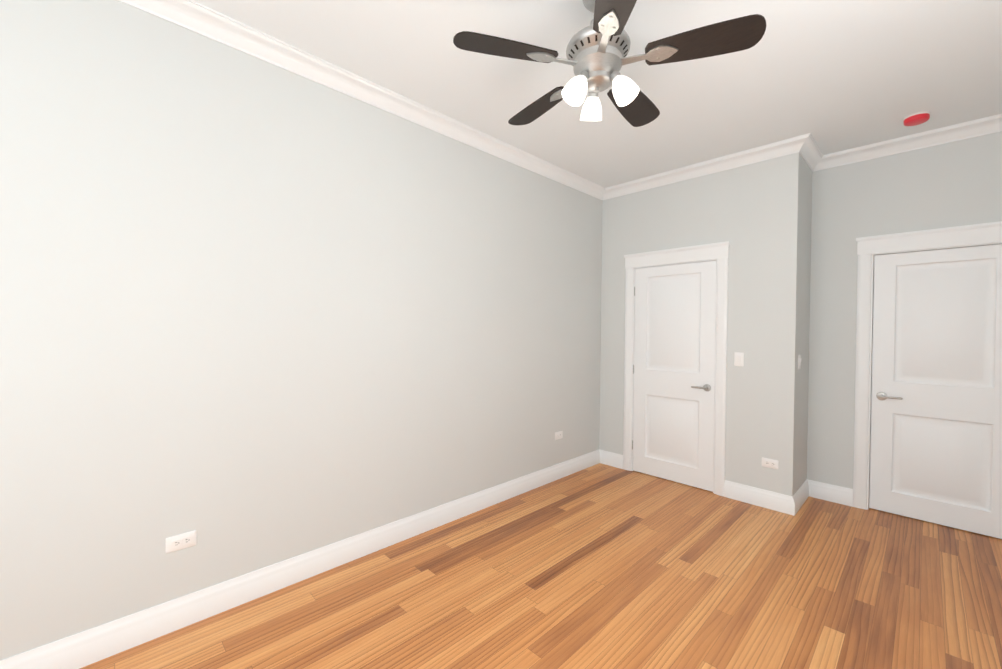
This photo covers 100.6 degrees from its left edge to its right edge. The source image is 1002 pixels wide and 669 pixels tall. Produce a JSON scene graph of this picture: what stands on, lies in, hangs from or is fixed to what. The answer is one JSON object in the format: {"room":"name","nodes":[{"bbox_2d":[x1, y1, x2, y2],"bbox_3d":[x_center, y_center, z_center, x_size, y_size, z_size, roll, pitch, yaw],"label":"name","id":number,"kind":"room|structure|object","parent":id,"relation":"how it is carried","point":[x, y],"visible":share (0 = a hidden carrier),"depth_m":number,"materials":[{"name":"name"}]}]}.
{"room":"empty bedroom","nodes":[
{"label":"empty bedroom","id":0,"kind":"room"},
{"bbox_2d":[0,0,602,660],"bbox_3d":[-0.693,-0.074,2.846,6.197,2.920,0.120,0,1,-44],"label":"wall","id":1,"kind":"structure","parent":0,"point":[256,314],"depth_m":2.12,"materials":[{"name":"grey paint"}]},
{"bbox_2d":[166,530,196,552],"bbox_3d":[-1.515,0.983,1.974,0.117,0.072,0.009,0,1,-44],"label":"electrical outlet","id":2,"kind":"object","parent":1,"relation":"attached to","point":[180,541],"visible":1,"depth_m":1.97,"materials":[{"name":"white plastic"}]},
{"bbox_2d":[0,449,603,668],"bbox_3d":[-0.859,1.317,2.619,5.406,0.140,0.023,0,1,-44],"label":"baseboard","id":3,"kind":"structure","parent":1,"relation":"attached to","point":[91,645],"depth_m":2.18,"materials":[{"name":"white wood"}]},
{"bbox_2d":[118,0,605,199],"bbox_3d":[-0.807,-1.488,2.562,5.406,0.095,0.089,0,1,-44],"label":"crown molding","id":4,"kind":"structure","parent":1,"relation":"attached to","point":[199,18],"depth_m":2.41,"materials":[{"name":"white wood"}]},
{"bbox_2d":[555,431,562,439],"bbox_3d":[0.557,0.970,4.003,0.117,0.072,0.009,0,1,-44],"label":"electrical outlet","id":5,"kind":"object","parent":1,"relation":"attached to","point":[559,435],"visible":1,"depth_m":4.00,"materials":[{"name":"white plastic"}]},
{"bbox_2d":[80,463,1001,668],"bbox_3d":[0.540,1.463,1.589,6.197,0.100,3.690,0,1,-44],"label":"floor","id":6,"kind":"structure","parent":0,"point":[600,566],"depth_m":2.24,"materials":[{"name":"brown wood"}]},
{"bbox_2d":[193,0,1001,187],"bbox_3d":[0.571,-1.556,1.553,6.197,0.100,3.690,0,1,-44],"label":"ceiling","id":7,"kind":"structure","parent":0,"point":[832,76],"depth_m":2.38,"materials":[{"name":"white paint"}]},
{"bbox_2d":[453,0,765,126],"bbox_3d":[0.442,-1.256,1.893,1.215,0.512,1.231,0,1,-44],"label":"ceiling fan","id":8,"kind":"object","parent":7,"relation":"hanging from","point":[597,51],"visible":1,"depth_m":1.76,"materials":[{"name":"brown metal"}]},
{"bbox_2d":[902,111,930,125],"bbox_3d":[2.858,-1.478,2.864,0.140,0.042,0.140,0,1,-44],"label":"smoke detector","id":9,"kind":"object","parent":7,"relation":"attached to","point":[918,118],"visible":1,"depth_m":2.83,"materials":[{"name":"red plastic"}]},
{"bbox_2d":[599,152,801,495],"bbox_3d":[1.732,-0.062,3.916,0.120,2.920,1.745,0,1,-44],"label":"wall","id":10,"kind":"structure","parent":0,"point":[751,213],"depth_m":3.51,"materials":[{"name":"grey paint"}]},
{"bbox_2d":[632,260,716,491],"bbox_3d":[1.610,0.365,3.949,0.088,2.047,0.776,0,1,-44],"label":"door","id":11,"kind":"structure","parent":10,"relation":"in","point":[674,370],"depth_m":3.93,"materials":[{"name":"white wood"}]},
{"bbox_2d":[623,241,729,495],"bbox_3d":[1.649,0.295,3.980,0.150,2.203,0.989,0,1,-44],"label":"door frame","id":12,"kind":"structure","parent":10,"relation":"attached to","point":[719,251],"depth_m":3.72,"materials":[{"name":"white wood"}]},
{"bbox_2d":[606,133,813,198],"bbox_3d":[1.735,-1.476,3.767,0.089,0.095,1.744,0,1,-44],"label":"crown molding","id":13,"kind":"structure","parent":10,"relation":"attached to","point":[803,143],"depth_m":3.60,"materials":[{"name":"white wood"}]},
{"bbox_2d":[734,352,743,365],"bbox_3d":[2.016,0.210,3.529,0.015,0.117,0.072,0,1,-44],"label":"light switch","id":14,"kind":"object","parent":10,"relation":"attached to","point":[738,358],"visible":1,"depth_m":3.53,"materials":[{"name":"white plastic"}]},
{"bbox_2d":[724,480,791,514],"bbox_3d":[2.105,1.337,3.439,0.023,0.140,0.481,0,1,-44],"label":"baseboard","id":15,"kind":"structure","parent":10,"relation":"attached to","point":[767,499],"depth_m":3.42,"materials":[{"name":"white wood"}]},
{"bbox_2d":[762,457,778,468],"bbox_3d":[2.177,1.044,3.371,0.009,0.072,0.117,0,1,-44],"label":"electrical outlet","id":16,"kind":"object","parent":10,"relation":"attached to","point":[769,463],"visible":1,"depth_m":3.37,"materials":[{"name":"white plastic"}]},
{"bbox_2d":[796,158,811,491],"bbox_3d":[2.499,-0.050,3.530,0.437,2.920,0.120,0,1,-44],"label":"wall","id":17,"kind":"structure","parent":0,"point":[804,323],"depth_m":3.48,"materials":[{"name":"grey paint"}]},
{"bbox_2d":[798,355,801,368],"bbox_3d":[2.410,0.221,3.353,0.072,0.117,0.015,0,1,-44],"label":"light switch","id":18,"kind":"object","parent":17,"relation":"attached to","point":[799,361],"visible":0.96,"depth_m":3.34,"materials":[{"name":"white plastic"}]},
{"bbox_2d":[792,479,811,515],"bbox_3d":[2.485,1.341,3.450,0.580,0.140,0.023,0,1,-44],"label":"baseboard","id":19,"kind":"structure","parent":17,"relation":"attached to","point":[805,491],"depth_m":3.44,"materials":[{"name":"white wood"}]},
{"bbox_2d":[802,140,825,171],"bbox_3d":[2.512,-1.463,3.370,0.420,0.095,0.089,0,1,-44],"label":"crown molding","id":20,"kind":"structure","parent":17,"relation":"attached to","point":[815,159],"depth_m":3.47,"materials":[{"name":"white wood"}]},
{"bbox_2d":[807,131,1001,488],"bbox_3d":[3.337,-0.036,3.073,0.120,2.920,1.945,0,1,-44],"label":"wall","id":21,"kind":"structure","parent":0,"point":[953,184],"depth_m":3.44,"materials":[{"name":"grey paint"}]},
{"bbox_2d":[812,480,852,506],"bbox_3d":[2.795,1.343,3.531,0.023,0.140,0.292,0,1,-44],"label":"baseboard","id":22,"kind":"structure","parent":21,"relation":"attached to","point":[824,491],"depth_m":3.51,"materials":[{"name":"white wood"}]},
{"bbox_2d":[814,114,1001,170],"bbox_3d":[3.245,-1.452,3.020,0.089,0.095,1.615,0,1,-44],"label":"crown molding","id":23,"kind":"structure","parent":21,"relation":"attached to","point":[992,124],"depth_m":3.13,"materials":[{"name":"white wood"}]},
{"bbox_2d":[853,221,1001,509],"bbox_3d":[3.284,0.322,3.107,0.150,2.203,0.990,0,1,-44],"label":"door frame","id":24,"kind":"structure","parent":21,"relation":"attached to","point":[973,234],"depth_m":3.36,"materials":[{"name":"white wood"}]},
{"bbox_2d":[869,244,1001,538],"bbox_3d":[3.266,0.392,3.091,0.088,2.047,0.770,0,1,-44],"label":"door","id":25,"kind":"structure","parent":21,"relation":"in","point":[936,430],"depth_m":3.10,"materials":[{"name":"white wood"}]}
]}

